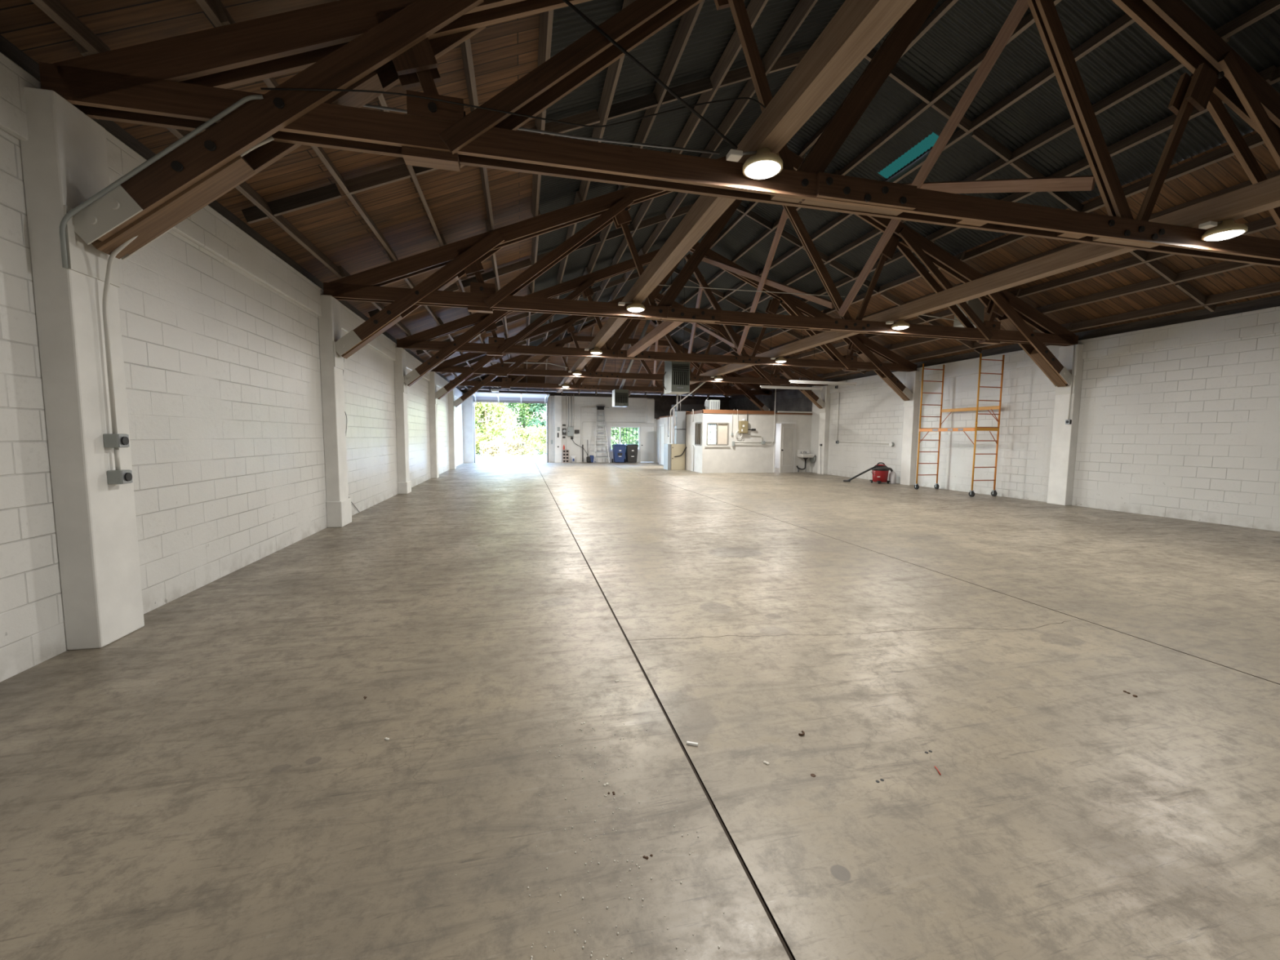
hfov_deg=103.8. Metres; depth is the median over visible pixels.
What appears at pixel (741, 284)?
purlin
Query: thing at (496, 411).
leafy tree
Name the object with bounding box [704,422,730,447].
window
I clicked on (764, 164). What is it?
lamp
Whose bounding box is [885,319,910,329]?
lamp
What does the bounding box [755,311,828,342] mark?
purlin
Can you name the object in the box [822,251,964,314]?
purlin
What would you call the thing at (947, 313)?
purlin
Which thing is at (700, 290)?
brace
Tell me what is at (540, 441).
bush
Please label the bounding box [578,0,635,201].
roof purlin
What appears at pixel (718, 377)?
lamp
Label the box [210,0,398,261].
roof purlin
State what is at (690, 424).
wall
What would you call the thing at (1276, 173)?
purlin
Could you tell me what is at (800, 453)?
basin
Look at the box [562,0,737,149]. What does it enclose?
rod
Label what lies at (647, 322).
flue pipe
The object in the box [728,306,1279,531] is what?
wall
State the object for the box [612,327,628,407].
heater
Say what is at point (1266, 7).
purlin
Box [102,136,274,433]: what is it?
conduit
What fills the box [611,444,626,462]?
wheelie bin
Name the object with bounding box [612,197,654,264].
roof purlin
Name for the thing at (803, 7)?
purlin
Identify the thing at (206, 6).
rafter
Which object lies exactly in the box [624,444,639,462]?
wheelie bin
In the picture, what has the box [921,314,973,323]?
conduit
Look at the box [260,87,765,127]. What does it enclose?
cable
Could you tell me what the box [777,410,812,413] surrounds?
pipe
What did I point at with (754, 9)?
purlin
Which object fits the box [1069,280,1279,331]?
purlin
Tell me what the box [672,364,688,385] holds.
grille
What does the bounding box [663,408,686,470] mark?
furnace
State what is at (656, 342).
brace
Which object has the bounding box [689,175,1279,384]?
ceiling beam
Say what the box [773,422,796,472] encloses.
door
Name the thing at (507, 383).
roof truss
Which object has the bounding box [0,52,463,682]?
wall
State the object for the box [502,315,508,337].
roof purlin
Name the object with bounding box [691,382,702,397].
rafter
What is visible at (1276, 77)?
purlin
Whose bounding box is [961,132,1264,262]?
purlin
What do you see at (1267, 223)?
purlin
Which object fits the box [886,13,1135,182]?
purlin
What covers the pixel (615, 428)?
leafy tree
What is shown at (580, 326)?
purlin
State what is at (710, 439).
window
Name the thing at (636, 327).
rafter
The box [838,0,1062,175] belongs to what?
purlin
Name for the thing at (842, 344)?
purlin
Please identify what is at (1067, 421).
outlet box
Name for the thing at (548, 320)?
roof purlin
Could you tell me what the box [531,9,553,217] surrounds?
roof purlin
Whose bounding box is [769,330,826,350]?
purlin
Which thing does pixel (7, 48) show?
trim
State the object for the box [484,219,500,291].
rafter
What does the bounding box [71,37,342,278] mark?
roof purlin
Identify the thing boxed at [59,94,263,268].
conduit
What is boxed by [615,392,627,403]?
grille
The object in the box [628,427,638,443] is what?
leafy tree
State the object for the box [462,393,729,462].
wall
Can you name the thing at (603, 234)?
roof purlin
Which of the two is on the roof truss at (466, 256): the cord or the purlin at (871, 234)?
the purlin at (871, 234)
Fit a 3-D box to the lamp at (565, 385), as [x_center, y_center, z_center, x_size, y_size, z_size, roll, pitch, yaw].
[-3.445,-4.309,22.781,0.475,0.211,0.330,-1,5,-13]
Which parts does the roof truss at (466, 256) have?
gusset plate, gusset plate, short post, gusset plate, gusset plate, gusset plate, web post, splice plate, web post, gusset plate, gusset plate, short post, gusset plate, gusset plate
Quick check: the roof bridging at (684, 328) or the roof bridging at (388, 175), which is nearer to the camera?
the roof bridging at (388, 175)
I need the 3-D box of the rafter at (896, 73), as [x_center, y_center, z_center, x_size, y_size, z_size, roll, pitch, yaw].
[6.854,-4.644,8.181,7.544,3.238,0.045,-1,5,-13]
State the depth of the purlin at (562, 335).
22.00 m
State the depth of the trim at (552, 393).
29.19 m
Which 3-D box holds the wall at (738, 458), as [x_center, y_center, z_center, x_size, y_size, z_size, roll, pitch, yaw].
[5.053,-1.576,21.591,5.050,2.520,0.120,-1,5,-13]
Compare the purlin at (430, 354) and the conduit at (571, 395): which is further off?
the conduit at (571, 395)
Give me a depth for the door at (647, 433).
29.72 m
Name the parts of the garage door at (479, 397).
door, door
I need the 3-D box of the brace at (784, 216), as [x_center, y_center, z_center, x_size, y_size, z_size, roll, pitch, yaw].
[2.887,-4.558,12.187,0.106,2.282,4.628,0,5,-1]
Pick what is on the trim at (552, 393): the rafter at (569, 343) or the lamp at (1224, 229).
the rafter at (569, 343)
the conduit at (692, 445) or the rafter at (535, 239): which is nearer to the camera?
the rafter at (535, 239)
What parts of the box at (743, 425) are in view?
door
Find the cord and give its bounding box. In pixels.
[820,446,821,474]
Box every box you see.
[102,433,128,447]
[106,469,133,484]
[562,428,566,435]
[738,418,748,433]
[1065,419,1071,424]
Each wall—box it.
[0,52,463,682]
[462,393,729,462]
[656,413,702,472]
[701,413,812,473]
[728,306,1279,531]
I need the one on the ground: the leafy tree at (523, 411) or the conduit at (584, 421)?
the leafy tree at (523, 411)
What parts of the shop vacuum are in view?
lid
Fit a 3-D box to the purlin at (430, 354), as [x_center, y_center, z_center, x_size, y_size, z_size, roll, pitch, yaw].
[-6.426,-3.896,14.991,0.110,0.177,5.017,-1,5,-13]
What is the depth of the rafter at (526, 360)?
26.65 m
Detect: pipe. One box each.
[618,320,650,389]
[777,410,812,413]
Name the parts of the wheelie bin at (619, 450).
lid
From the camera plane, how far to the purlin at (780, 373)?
22.39 m
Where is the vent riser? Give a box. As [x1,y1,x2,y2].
[676,394,678,410]
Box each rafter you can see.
[195,0,223,27]
[463,316,608,391]
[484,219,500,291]
[525,360,527,392]
[529,209,540,293]
[543,359,547,393]
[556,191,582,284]
[561,342,569,394]
[578,325,595,394]
[592,262,619,301]
[595,333,614,395]
[609,247,644,300]
[615,323,639,385]
[628,345,650,395]
[644,346,670,396]
[649,320,728,398]
[674,267,866,373]
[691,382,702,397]
[736,204,982,353]
[864,48,1217,311]
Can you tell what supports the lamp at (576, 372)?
attached to the ceiling beam at (857, 27)
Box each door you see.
[471,391,550,462]
[640,426,654,462]
[658,424,665,465]
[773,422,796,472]
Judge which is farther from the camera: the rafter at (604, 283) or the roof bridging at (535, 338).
the roof bridging at (535, 338)
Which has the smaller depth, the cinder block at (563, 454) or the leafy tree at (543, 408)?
the cinder block at (563, 454)
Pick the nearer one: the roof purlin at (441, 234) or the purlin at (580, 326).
the roof purlin at (441, 234)
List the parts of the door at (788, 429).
panel moulding, panel moulding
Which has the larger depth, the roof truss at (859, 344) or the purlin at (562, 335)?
the purlin at (562, 335)
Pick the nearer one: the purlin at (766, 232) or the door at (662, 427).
the purlin at (766, 232)
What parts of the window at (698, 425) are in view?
blind panel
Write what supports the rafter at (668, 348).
on the trim at (552, 393)
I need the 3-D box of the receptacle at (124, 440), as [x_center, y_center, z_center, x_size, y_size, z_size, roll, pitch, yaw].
[-3.691,-0.281,3.599,0.010,0.060,0.060,-1,5,-13]
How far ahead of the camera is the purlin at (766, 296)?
16.73 m
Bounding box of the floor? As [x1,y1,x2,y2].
[0,462,1279,959]
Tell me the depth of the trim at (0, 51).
5.17 m
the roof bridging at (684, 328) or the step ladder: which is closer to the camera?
the roof bridging at (684, 328)
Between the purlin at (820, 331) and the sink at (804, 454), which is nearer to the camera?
the purlin at (820, 331)
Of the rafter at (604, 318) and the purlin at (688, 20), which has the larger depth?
the rafter at (604, 318)
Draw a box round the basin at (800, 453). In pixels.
[796,449,814,457]
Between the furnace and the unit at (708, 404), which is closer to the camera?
the unit at (708, 404)
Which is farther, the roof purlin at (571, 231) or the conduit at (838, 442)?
the conduit at (838, 442)
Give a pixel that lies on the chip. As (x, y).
(690, 743)
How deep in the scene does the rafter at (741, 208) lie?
12.61 m
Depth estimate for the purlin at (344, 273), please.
9.92 m
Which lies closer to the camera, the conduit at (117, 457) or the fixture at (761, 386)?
the conduit at (117, 457)
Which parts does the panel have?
door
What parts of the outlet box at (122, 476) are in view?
plate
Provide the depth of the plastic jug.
16.84 m
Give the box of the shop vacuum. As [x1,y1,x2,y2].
[843,462,893,484]
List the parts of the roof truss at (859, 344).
gusset plate, short post, gusset plate, gusset plate, web post, splice plate, web post, gusset plate, gusset plate, short post, gusset plate, gusset plate, gusset plate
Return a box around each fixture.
[760,338,822,390]
[789,336,857,385]
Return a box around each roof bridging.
[241,48,808,223]
[368,204,693,317]
[415,272,639,355]
[441,315,595,373]
[677,324,795,386]
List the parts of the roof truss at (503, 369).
gusset plate, gusset plate, gusset plate, web post, splice plate, web post, gusset plate, gusset plate, gusset plate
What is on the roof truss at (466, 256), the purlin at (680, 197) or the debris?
the purlin at (680, 197)
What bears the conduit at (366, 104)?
attached to the roof truss at (180, 82)
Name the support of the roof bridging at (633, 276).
attached to the ceiling
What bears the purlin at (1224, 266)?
on the roof truss at (180, 82)
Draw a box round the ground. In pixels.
[475,442,625,462]
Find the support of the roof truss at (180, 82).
attached to the wall at (232, 400)
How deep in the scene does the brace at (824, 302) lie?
11.62 m
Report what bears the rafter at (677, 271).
attached to the ceiling
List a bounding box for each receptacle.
[120,436,128,444]
[124,472,132,480]
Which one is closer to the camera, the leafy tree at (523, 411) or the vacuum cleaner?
the vacuum cleaner
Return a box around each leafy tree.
[474,401,519,455]
[501,402,546,445]
[525,403,546,453]
[611,427,638,448]
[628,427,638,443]
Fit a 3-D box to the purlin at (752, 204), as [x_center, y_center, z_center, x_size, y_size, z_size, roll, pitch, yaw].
[2.538,-6.407,11.942,0.110,0.177,5.017,-1,5,-13]
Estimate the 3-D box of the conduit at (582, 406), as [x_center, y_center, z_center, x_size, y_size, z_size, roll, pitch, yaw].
[-2.593,-3.091,28.849,1.653,2.163,0.026,-1,5,-13]
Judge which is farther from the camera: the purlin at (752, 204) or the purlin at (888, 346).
the purlin at (888, 346)
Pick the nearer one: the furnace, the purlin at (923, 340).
the purlin at (923, 340)
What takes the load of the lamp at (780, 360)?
attached to the ceiling beam at (1264, 195)
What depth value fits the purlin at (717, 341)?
23.01 m
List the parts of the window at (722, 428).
sill, blind panel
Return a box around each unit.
[704,398,719,409]
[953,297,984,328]
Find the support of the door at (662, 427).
in the wall at (690, 424)
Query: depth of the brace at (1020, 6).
6.37 m
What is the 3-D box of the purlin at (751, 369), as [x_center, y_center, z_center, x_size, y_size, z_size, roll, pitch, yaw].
[5.454,-5.106,22.641,0.110,0.177,5.017,-1,5,-13]
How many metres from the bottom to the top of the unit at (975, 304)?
0.850 m
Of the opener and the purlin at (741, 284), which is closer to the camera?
the purlin at (741, 284)
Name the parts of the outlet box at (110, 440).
plate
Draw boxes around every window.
[609,426,640,451]
[694,422,702,445]
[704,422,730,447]
[707,424,715,444]
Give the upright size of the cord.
1.161 m
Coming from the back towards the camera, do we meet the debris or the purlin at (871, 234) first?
the purlin at (871, 234)
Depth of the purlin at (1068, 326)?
14.43 m
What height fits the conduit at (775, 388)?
2.688 m
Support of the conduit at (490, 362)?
attached to the roof truss at (503, 369)
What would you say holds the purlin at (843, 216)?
on the roof truss at (466, 256)
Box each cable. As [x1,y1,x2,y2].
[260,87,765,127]
[735,409,742,439]
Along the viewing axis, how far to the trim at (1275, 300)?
10.53 m
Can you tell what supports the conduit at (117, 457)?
attached to the wall at (232, 400)
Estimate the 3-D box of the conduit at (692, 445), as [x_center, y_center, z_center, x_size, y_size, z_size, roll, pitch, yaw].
[2.320,-0.966,22.020,0.038,1.145,0.125,-3,6,-32]
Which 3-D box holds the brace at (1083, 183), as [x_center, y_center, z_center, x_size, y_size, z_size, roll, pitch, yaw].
[3.925,-4.347,7.504,0.113,1.893,4.672,-2,6,-28]
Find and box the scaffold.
[914,353,1004,497]
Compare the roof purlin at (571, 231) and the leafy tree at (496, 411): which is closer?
the roof purlin at (571, 231)
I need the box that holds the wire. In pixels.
[342,357,359,512]
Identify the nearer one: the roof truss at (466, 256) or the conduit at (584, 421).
the roof truss at (466, 256)
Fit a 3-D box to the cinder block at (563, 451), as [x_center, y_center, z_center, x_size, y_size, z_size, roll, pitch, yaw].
[-4.191,-1.617,28.322,0.380,0.180,0.200,-1,5,-13]
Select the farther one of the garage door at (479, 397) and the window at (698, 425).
the garage door at (479, 397)
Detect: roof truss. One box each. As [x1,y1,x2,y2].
[39,0,1279,287]
[323,149,1078,395]
[396,242,916,406]
[431,293,828,413]
[449,335,772,411]
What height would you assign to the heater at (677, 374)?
4.316 m
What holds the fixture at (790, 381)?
hanging from the ceiling
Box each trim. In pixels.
[0,34,460,390]
[0,51,460,391]
[460,389,731,400]
[656,409,812,419]
[730,294,1279,399]
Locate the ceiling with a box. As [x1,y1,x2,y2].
[0,0,1279,396]
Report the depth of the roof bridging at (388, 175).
6.30 m
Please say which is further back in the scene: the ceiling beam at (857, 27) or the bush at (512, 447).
the bush at (512, 447)
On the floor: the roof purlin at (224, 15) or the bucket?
the bucket
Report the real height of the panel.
0.520 m
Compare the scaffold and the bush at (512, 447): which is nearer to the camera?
the scaffold
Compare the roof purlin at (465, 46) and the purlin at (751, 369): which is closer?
the roof purlin at (465, 46)
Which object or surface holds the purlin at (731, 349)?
on the roof truss at (507, 383)
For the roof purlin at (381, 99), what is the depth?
6.44 m
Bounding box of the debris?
[455,707,724,959]
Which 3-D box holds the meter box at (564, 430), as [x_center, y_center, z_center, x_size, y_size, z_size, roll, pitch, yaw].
[-4.284,-2.743,28.443,0.220,0.350,0.170,-1,5,-13]
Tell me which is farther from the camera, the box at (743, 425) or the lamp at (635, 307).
the box at (743, 425)
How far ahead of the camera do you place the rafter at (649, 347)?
26.63 m
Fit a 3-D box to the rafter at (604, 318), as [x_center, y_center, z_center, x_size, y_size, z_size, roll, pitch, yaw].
[-4.872,-6.122,24.144,10.654,3.199,0.200,4,6,32]
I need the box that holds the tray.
[809,456,814,462]
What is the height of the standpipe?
0.970 m
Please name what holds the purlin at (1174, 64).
on the roof truss at (180, 82)
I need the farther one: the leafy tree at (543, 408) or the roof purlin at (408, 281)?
the leafy tree at (543, 408)
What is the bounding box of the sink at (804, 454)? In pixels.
[796,449,814,471]
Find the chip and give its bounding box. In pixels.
[686,741,697,746]
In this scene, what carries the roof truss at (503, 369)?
attached to the wall at (232, 400)
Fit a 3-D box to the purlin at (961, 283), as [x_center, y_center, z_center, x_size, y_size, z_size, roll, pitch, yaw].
[6.960,-4.574,13.149,0.110,0.177,5.017,-1,5,-13]
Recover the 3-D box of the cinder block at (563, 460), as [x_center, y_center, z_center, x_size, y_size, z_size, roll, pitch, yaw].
[-4.196,-1.064,28.369,0.380,0.180,0.200,-1,5,-13]
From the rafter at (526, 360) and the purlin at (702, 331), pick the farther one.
the rafter at (526, 360)
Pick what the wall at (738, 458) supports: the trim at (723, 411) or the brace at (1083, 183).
the trim at (723, 411)
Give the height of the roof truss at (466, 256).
4.455 m
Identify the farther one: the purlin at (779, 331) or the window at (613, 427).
the window at (613, 427)
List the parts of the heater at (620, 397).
frame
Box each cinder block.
[562,449,568,453]
[562,453,568,456]
[562,456,568,459]
[562,459,568,462]
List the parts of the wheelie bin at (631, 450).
lid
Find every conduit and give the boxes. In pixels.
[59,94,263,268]
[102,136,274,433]
[113,447,120,470]
[363,103,719,154]
[489,361,567,368]
[568,396,568,426]
[571,395,572,426]
[580,406,608,444]
[582,421,644,444]
[657,284,844,297]
[669,382,705,443]
[692,444,693,471]
[734,388,776,444]
[734,441,772,442]
[836,392,839,440]
[838,441,887,444]
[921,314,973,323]
[1067,345,1075,419]
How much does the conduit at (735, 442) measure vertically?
0.036 m
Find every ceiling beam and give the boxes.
[556,0,916,392]
[626,320,684,357]
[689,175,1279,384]
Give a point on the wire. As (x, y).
(344, 357)
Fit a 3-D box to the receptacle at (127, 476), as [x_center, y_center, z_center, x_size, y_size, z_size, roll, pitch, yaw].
[-3.694,-0.023,3.626,0.010,0.060,0.060,-1,5,-13]
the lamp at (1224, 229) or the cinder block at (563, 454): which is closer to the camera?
the lamp at (1224, 229)
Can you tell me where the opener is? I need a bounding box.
[491,381,498,391]
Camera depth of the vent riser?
22.95 m
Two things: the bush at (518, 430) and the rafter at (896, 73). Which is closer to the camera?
the rafter at (896, 73)
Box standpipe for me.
[582,444,583,462]
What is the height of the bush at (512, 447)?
1.482 m
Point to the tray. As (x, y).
(811, 460)
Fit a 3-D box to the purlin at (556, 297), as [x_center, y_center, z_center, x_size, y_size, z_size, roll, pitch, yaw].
[-2.670,-5.530,15.735,0.110,0.177,5.017,-1,5,-13]
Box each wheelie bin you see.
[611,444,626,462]
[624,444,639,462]
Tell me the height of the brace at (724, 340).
2.428 m
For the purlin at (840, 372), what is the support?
on the roof truss at (859, 344)
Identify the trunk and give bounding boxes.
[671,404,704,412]
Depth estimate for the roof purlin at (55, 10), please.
3.14 m
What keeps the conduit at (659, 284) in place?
attached to the roof truss at (466, 256)
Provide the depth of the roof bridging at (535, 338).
20.28 m
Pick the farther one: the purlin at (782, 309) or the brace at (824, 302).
the purlin at (782, 309)
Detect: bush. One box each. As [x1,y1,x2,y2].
[475,422,491,454]
[479,440,502,456]
[501,436,525,456]
[509,425,538,455]
[523,422,546,456]
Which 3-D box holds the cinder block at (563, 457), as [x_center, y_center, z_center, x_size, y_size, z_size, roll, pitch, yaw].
[-4.194,-1.249,28.354,0.380,0.180,0.200,-1,5,-13]
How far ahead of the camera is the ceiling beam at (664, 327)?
11.27 m
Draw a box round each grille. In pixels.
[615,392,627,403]
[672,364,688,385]
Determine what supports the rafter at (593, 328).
on the trim at (552, 393)
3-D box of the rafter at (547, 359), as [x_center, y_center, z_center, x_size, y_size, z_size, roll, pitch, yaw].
[-4.875,-5.597,26.025,0.050,1.885,4.225,-1,5,-13]
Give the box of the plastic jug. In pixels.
[888,471,896,484]
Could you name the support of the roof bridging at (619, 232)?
attached to the ceiling
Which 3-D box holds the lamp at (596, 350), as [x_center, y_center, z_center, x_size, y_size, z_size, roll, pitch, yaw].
[-1.245,-3.489,13.479,0.475,0.211,0.330,-1,5,-13]
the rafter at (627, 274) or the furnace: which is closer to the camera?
the rafter at (627, 274)
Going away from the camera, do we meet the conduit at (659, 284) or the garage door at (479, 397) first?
the conduit at (659, 284)
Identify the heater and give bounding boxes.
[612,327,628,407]
[662,254,689,394]
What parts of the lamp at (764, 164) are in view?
arm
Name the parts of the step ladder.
rail, rail, rail, rail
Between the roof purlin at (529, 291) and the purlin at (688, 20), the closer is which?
the purlin at (688, 20)
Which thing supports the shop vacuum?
on the floor
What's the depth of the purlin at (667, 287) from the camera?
18.24 m
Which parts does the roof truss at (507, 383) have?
gusset plate, web post, splice plate, gusset plate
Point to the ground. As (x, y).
(504, 458)
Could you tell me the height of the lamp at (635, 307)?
0.211 m
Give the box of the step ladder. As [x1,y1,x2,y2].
[593,405,609,462]
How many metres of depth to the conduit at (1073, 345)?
11.40 m
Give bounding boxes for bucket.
[570,456,576,462]
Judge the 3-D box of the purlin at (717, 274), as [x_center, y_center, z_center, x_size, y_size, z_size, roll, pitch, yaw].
[2.175,-6.511,16.794,0.110,0.177,5.017,-1,5,-13]
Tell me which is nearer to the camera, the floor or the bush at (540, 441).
the floor
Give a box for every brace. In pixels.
[653,324,658,386]
[656,300,735,348]
[688,275,704,353]
[701,256,833,308]
[737,208,787,355]
[837,0,1029,316]
[902,175,1095,193]
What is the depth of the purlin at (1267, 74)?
7.03 m
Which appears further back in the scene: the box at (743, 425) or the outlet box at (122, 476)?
the box at (743, 425)
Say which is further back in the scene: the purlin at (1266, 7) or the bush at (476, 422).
the bush at (476, 422)
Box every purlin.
[31,0,110,54]
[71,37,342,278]
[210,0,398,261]
[337,0,444,246]
[337,265,411,335]
[386,250,440,325]
[404,333,433,357]
[437,317,463,354]
[440,233,473,314]
[460,38,494,230]
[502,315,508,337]
[525,286,532,327]
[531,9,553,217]
[542,319,551,341]
[549,280,563,322]
[560,315,569,339]
[569,266,590,315]
[576,318,586,333]
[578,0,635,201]
[587,185,628,272]
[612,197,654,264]
[617,0,704,189]
[643,191,687,253]
[661,276,676,294]
[669,322,689,336]
[671,0,768,154]
[679,327,710,345]
[681,261,736,305]
[696,333,738,353]
[700,0,817,158]
[703,269,760,309]
[709,152,805,249]
[715,337,756,355]
[719,293,770,324]
[731,169,839,262]
[734,297,805,333]
[737,355,791,374]
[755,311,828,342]
[758,367,807,377]
[759,213,853,275]
[768,373,823,386]
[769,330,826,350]
[782,220,902,285]
[791,335,871,359]
[796,0,958,156]
[803,343,892,368]
[804,240,935,302]
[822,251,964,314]
[822,357,911,378]
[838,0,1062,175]
[862,282,964,318]
[865,288,1021,338]
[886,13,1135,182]
[889,313,1046,350]
[901,35,1231,222]
[905,322,1072,360]
[925,65,1276,241]
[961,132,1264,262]
[982,169,1279,275]
[1017,216,1277,297]
[1035,261,1254,314]
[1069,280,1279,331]
[1213,0,1279,39]
[1267,66,1279,84]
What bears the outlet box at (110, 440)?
attached to the wall at (232, 400)
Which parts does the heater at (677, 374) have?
frame, hanger rod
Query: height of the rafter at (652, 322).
3.199 m
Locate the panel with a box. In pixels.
[567,426,573,435]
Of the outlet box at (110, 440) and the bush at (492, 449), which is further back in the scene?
the bush at (492, 449)
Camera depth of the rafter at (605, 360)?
26.10 m
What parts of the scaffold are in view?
leg, leg, platform rail, platform rail, leg, leg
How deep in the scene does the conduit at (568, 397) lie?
28.41 m
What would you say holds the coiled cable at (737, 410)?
attached to the wall at (738, 458)
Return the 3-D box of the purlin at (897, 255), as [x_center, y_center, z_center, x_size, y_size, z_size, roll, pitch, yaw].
[5.486,-5.185,12.747,0.110,0.177,5.017,-1,5,-13]
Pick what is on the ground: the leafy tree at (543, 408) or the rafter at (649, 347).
the leafy tree at (543, 408)
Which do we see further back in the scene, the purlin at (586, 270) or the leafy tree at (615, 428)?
the leafy tree at (615, 428)
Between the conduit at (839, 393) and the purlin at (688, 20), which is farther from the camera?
the conduit at (839, 393)
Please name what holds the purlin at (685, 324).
on the roof truss at (503, 369)
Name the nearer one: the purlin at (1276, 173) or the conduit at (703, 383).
the purlin at (1276, 173)
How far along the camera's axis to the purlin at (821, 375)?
21.73 m
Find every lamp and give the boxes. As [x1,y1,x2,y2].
[558,383,568,387]
[568,369,582,375]
[584,346,602,354]
[617,300,644,312]
[711,375,723,380]
[726,147,782,179]
[770,355,786,363]
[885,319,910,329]
[1198,218,1248,240]
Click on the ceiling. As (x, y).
(503, 53)
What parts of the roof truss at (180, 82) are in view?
gusset plate, gusset plate, short post, gusset plate, gusset plate, web post, splice plate, web post, gusset plate, gusset plate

